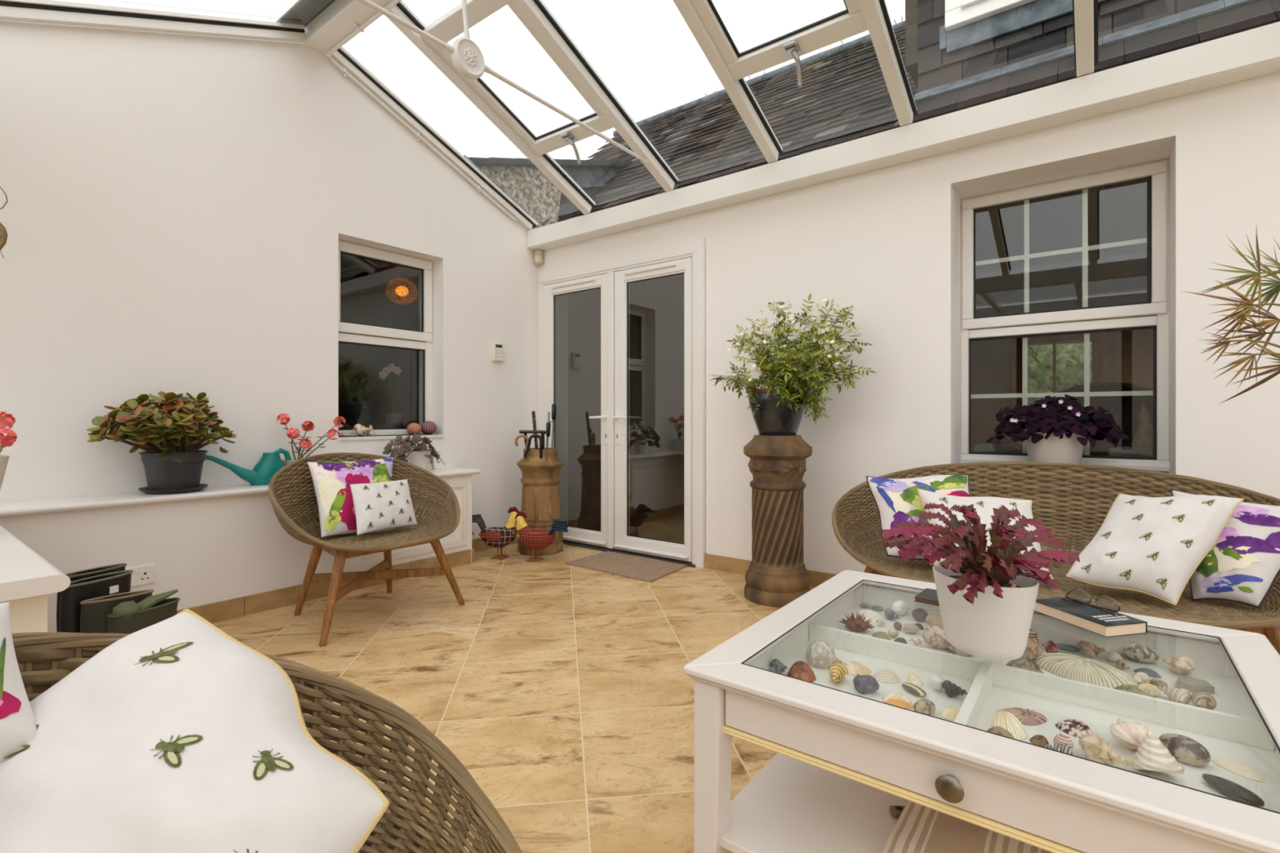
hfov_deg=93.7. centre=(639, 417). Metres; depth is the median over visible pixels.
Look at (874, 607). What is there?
shell
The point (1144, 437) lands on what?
dried plant
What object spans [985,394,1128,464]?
plant
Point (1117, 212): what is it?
ceiling
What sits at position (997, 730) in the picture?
shell
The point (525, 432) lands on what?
stick
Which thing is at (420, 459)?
pot
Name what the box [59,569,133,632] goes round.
boot
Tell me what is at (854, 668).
shell
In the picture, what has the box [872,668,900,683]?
shell
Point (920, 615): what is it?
pebble
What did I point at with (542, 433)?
stick
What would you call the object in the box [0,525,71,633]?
side table
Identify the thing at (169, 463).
jade plant
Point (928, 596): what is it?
notebook
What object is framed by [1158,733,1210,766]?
shell
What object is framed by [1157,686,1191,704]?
shell
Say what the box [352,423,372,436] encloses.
conch shell
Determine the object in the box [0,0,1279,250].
ceiling
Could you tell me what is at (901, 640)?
shell
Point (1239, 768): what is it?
shell
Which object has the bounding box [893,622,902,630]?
pebble
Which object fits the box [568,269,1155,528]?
wall
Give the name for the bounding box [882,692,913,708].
shell
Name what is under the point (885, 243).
wall
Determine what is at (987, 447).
cloth bundle
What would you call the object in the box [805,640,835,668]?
shell
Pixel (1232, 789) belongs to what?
pebble
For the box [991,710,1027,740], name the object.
shell
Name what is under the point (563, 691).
floor
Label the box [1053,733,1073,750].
shell
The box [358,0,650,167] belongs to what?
bar
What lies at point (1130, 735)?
shell
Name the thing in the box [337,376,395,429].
plant
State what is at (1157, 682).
shell
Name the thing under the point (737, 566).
baseboard
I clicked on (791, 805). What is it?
shelf
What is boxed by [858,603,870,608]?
shell
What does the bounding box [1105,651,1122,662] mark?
shell
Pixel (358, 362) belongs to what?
wall
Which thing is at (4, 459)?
pot
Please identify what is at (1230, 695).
tray
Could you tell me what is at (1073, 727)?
shell
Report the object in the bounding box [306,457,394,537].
cushion
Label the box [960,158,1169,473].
window
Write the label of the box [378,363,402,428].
orchid
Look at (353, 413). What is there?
bowl
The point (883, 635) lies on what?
shell
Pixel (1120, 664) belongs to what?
shell
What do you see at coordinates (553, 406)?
trekking pole
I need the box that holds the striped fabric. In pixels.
[881,800,1052,852]
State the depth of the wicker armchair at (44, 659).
0.76 m
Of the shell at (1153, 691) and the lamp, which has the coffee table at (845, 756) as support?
the shell at (1153, 691)
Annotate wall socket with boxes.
[124,564,154,586]
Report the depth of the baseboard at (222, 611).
3.18 m
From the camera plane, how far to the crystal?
1.24 m
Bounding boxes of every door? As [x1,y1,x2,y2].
[537,237,705,568]
[1012,332,1103,453]
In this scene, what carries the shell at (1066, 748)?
on the coffee table at (845, 756)
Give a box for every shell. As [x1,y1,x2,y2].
[337,433,350,436]
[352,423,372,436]
[366,424,375,435]
[406,422,421,435]
[420,421,436,434]
[769,658,787,674]
[786,661,816,682]
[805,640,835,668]
[828,662,848,682]
[834,657,847,665]
[846,661,871,675]
[854,609,884,622]
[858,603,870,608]
[871,605,884,610]
[871,631,890,640]
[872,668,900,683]
[875,618,885,626]
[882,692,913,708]
[884,608,899,619]
[888,628,898,637]
[891,600,907,615]
[893,637,906,644]
[902,635,911,640]
[906,672,923,686]
[910,636,922,646]
[913,698,935,715]
[914,623,924,630]
[925,613,942,627]
[939,706,959,720]
[942,680,968,697]
[986,726,1014,738]
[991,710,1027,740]
[996,706,1047,725]
[1005,657,1043,673]
[1027,629,1038,644]
[1029,734,1048,748]
[1033,653,1137,688]
[1042,743,1072,755]
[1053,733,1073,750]
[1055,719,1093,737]
[1075,640,1106,658]
[1078,729,1132,766]
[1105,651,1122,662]
[1109,717,1149,750]
[1113,684,1151,697]
[1115,659,1131,669]
[1123,643,1159,662]
[1131,730,1184,774]
[1132,671,1150,684]
[1133,667,1161,678]
[1149,679,1168,688]
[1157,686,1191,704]
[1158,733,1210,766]
[1162,655,1194,674]
[1191,692,1217,710]
[1212,758,1265,782]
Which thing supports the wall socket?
attached to the ledge
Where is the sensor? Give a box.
[534,248,542,265]
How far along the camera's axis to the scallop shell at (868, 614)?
1.69 m
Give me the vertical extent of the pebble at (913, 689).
0.016 m
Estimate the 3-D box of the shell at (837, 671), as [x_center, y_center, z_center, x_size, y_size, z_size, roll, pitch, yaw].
[0.428,0.551,1.280,0.042,0.038,0.059,0,0,6]
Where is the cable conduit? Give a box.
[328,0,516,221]
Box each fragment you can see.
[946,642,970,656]
[1041,640,1058,652]
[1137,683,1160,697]
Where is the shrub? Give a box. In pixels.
[1027,342,1091,405]
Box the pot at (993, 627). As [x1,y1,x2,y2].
[932,564,1039,660]
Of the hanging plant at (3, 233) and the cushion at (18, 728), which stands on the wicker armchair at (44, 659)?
the cushion at (18, 728)
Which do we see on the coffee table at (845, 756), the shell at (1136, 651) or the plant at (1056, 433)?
the shell at (1136, 651)
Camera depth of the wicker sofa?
2.44 m
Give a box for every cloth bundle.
[973,443,1020,453]
[1107,446,1153,457]
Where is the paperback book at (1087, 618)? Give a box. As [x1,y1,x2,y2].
[1033,596,1146,637]
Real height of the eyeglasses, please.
0.035 m
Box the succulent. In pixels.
[382,433,445,470]
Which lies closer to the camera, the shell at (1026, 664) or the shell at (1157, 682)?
the shell at (1157, 682)
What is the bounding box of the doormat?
[564,551,687,582]
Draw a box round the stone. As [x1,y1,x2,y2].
[1175,676,1214,694]
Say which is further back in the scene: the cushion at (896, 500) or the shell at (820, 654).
the cushion at (896, 500)
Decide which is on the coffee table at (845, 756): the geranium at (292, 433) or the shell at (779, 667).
the shell at (779, 667)
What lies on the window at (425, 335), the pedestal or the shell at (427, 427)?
the shell at (427, 427)
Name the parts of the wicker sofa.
leg, frame, leg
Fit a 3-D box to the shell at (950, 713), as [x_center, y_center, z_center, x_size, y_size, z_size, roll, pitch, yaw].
[0.597,0.564,1.142,0.048,0.011,0.036,0,0,20]
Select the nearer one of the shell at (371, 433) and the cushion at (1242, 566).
the cushion at (1242, 566)
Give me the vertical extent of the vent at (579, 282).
0.017 m
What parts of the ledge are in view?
panel moulding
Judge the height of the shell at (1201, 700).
0.038 m
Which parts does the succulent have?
stem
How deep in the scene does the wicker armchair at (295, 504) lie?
3.06 m
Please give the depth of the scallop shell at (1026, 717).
1.12 m
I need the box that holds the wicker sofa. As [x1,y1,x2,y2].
[831,462,1279,654]
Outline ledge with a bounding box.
[0,466,480,632]
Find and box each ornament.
[471,506,519,559]
[515,511,568,561]
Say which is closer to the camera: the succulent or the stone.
the stone
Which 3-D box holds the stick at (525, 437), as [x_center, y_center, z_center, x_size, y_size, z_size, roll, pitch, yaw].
[-0.857,0.513,4.493,0.165,0.766,0.033,0,0,8]
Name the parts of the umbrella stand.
textured panel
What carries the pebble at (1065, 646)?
on the coffee table at (845, 756)
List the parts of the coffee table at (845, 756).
leg, leg, bead moulding, knob, drawer, leg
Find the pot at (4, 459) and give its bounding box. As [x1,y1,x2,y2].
[0,454,10,490]
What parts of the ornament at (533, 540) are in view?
leg, leg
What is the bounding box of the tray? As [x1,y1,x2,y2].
[771,606,1279,812]
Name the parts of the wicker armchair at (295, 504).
leg, leg, frame, leg, leg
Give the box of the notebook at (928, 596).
[914,588,939,606]
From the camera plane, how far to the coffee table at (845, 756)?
1.11 m
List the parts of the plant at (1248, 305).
stem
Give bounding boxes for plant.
[0,186,8,258]
[86,391,235,489]
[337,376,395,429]
[710,293,875,435]
[881,502,1079,660]
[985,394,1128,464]
[1131,404,1153,449]
[1180,226,1279,404]
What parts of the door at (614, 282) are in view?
frame, handle, handle, frame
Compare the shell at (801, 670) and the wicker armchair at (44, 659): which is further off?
the shell at (801, 670)
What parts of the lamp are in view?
bulb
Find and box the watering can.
[204,448,291,485]
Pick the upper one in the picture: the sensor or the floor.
the sensor
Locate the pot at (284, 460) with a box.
[281,457,302,465]
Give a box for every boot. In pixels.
[56,563,127,632]
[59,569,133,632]
[80,589,154,633]
[106,589,179,634]
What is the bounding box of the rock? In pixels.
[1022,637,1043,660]
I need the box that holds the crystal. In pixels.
[928,675,945,691]
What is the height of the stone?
0.014 m
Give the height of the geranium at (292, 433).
0.382 m
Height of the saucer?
0.024 m
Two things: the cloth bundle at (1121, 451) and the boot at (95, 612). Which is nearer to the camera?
the boot at (95, 612)
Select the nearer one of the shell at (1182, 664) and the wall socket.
the shell at (1182, 664)
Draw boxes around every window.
[337,239,444,440]
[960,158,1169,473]
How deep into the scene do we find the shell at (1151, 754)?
0.94 m
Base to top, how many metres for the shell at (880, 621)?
0.020 m
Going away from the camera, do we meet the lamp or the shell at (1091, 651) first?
the shell at (1091, 651)
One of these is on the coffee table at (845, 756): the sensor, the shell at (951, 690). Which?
the shell at (951, 690)
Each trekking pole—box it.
[545,412,551,461]
[549,404,555,448]
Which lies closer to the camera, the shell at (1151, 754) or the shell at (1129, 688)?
the shell at (1151, 754)
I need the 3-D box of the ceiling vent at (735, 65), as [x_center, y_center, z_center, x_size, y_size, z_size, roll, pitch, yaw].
[0.518,-1.909,2.603,0.685,0.545,0.943,0,0,37]
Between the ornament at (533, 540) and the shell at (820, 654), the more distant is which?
the ornament at (533, 540)
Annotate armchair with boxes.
[12,631,522,852]
[268,452,464,645]
[1046,382,1153,455]
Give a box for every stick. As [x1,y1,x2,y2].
[514,434,528,448]
[519,430,536,447]
[523,434,542,458]
[531,410,537,448]
[534,430,546,448]
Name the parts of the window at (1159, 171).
sash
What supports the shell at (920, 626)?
on the coffee table at (845, 756)
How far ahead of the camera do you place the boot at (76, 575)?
2.20 m
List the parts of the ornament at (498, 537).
leg, leg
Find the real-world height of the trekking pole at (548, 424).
0.931 m
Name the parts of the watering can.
spout, handle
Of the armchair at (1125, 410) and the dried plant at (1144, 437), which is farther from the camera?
the armchair at (1125, 410)
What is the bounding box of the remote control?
[889,805,905,817]
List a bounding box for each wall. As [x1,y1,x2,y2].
[0,20,631,539]
[337,302,418,428]
[538,71,1279,578]
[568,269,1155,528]
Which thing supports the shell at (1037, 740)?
on the coffee table at (845, 756)
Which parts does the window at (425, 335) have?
sash, sill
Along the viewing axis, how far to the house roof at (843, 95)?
5.25 m
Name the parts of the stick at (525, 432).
handle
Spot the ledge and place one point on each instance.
(212, 544)
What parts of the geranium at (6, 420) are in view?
stem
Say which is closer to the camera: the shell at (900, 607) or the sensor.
the shell at (900, 607)
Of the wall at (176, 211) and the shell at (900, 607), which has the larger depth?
the wall at (176, 211)
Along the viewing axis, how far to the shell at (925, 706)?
1.14 m
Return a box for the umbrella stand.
[516,448,564,555]
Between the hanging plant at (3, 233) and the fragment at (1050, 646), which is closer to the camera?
the fragment at (1050, 646)
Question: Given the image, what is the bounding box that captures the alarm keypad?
[491,342,503,361]
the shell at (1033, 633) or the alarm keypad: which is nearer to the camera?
the shell at (1033, 633)
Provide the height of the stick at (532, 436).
0.775 m
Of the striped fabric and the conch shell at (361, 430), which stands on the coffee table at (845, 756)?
the striped fabric
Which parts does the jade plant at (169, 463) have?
stem, pot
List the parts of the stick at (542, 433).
handle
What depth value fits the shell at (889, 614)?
1.68 m
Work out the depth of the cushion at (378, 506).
3.03 m
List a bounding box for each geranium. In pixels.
[0,411,17,490]
[276,413,345,465]
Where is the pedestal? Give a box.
[743,435,812,607]
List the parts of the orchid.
stem, pot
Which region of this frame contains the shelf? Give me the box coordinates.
[719,752,907,852]
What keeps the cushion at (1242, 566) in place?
on the wicker sofa
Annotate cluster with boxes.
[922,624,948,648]
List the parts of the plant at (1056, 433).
pot, stem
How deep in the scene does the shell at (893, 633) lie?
1.54 m
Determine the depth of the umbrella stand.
4.36 m
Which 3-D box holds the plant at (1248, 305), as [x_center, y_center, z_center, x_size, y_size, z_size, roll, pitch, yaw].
[2.249,0.191,1.760,1.036,1.618,0.451,0,0,25]
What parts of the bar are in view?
rod, rod, rod, foot plate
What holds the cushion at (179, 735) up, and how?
on the wicker armchair at (44, 659)
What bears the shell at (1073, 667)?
on the coffee table at (845, 756)
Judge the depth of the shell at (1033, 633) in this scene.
1.50 m
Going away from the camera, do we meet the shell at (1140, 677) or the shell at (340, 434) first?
the shell at (1140, 677)
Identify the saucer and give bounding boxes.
[137,484,208,494]
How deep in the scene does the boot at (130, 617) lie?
2.02 m
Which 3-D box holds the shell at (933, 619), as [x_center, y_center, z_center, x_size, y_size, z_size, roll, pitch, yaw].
[0.804,0.552,1.631,0.049,0.035,0.040,0,0,37]
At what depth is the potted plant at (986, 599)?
1.19 m
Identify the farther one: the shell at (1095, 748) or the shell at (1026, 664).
the shell at (1026, 664)
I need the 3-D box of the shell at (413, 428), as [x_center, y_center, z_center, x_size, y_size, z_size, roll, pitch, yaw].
[-1.555,0.081,4.127,0.096,0.084,0.094,0,0,37]
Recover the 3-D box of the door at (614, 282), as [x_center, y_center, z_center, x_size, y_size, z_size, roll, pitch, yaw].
[-0.191,-0.094,4.476,1.589,2.188,0.188,0,0,37]
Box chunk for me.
[853,674,879,694]
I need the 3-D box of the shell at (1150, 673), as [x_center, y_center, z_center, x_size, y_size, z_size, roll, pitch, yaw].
[1.123,0.564,1.328,0.024,0.011,0.048,0,0,-41]
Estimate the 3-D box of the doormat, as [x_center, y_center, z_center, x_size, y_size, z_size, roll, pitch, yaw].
[-0.088,0.993,4.031,0.735,0.011,0.460,0,0,37]
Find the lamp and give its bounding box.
[386,266,417,304]
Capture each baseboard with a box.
[177,535,519,623]
[705,553,835,587]
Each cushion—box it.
[0,602,37,763]
[0,608,390,852]
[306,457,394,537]
[350,479,417,534]
[866,474,969,559]
[916,488,1053,579]
[1066,493,1244,605]
[1169,488,1279,608]
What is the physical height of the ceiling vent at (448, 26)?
0.545 m
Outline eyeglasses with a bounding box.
[1062,589,1120,616]
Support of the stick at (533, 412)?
in the umbrella stand
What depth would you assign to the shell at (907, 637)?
1.54 m
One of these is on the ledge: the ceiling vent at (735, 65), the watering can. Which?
the watering can
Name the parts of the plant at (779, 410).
pot, stem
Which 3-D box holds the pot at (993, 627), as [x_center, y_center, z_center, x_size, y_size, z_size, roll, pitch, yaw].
[0.715,0.404,1.250,0.169,0.152,0.205,0,0,-23]
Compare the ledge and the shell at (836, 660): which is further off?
the ledge
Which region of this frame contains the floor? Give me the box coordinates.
[212,506,814,852]
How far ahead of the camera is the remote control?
1.20 m
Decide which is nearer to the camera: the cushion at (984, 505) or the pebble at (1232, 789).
the pebble at (1232, 789)
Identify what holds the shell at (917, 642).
on the coffee table at (845, 756)
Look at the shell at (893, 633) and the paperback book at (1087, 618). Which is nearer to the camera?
the paperback book at (1087, 618)
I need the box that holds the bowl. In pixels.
[337,401,376,429]
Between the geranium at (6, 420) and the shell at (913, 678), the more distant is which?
the geranium at (6, 420)
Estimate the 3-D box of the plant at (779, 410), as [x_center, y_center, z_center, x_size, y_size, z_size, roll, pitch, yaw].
[0.761,-0.294,3.263,0.968,0.786,0.551,0,0,37]
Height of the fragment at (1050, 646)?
0.030 m
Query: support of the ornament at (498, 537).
on the floor
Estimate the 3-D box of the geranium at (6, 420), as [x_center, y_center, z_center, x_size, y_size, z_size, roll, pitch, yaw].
[-2.107,0.170,1.890,0.216,0.380,0.443,0,0,-35]
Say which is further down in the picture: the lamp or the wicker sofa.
the wicker sofa
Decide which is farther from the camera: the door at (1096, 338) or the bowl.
the door at (1096, 338)
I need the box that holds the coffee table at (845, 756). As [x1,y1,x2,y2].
[683,569,1279,852]
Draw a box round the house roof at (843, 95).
[565,15,919,219]
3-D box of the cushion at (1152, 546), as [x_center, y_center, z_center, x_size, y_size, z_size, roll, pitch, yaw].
[1.675,0.414,1.964,0.449,0.322,0.267,0,0,37]
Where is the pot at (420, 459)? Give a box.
[406,450,431,470]
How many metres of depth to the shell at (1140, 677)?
1.26 m
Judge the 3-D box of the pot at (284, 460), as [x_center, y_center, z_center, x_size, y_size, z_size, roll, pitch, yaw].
[-1.920,0.297,3.363,0.158,0.124,0.158,0,0,37]
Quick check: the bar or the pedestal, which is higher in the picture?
the bar
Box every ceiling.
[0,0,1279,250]
[340,253,418,309]
[666,177,1151,288]
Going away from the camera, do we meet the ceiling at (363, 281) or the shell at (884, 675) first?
the shell at (884, 675)
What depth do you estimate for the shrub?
8.32 m
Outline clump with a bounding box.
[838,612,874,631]
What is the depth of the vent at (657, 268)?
4.23 m
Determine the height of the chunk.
0.036 m
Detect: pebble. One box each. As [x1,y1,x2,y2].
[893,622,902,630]
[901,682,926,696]
[911,608,928,621]
[1058,644,1080,651]
[1201,773,1264,806]
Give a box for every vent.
[420,0,613,164]
[551,278,595,288]
[624,263,675,275]
[690,0,868,86]

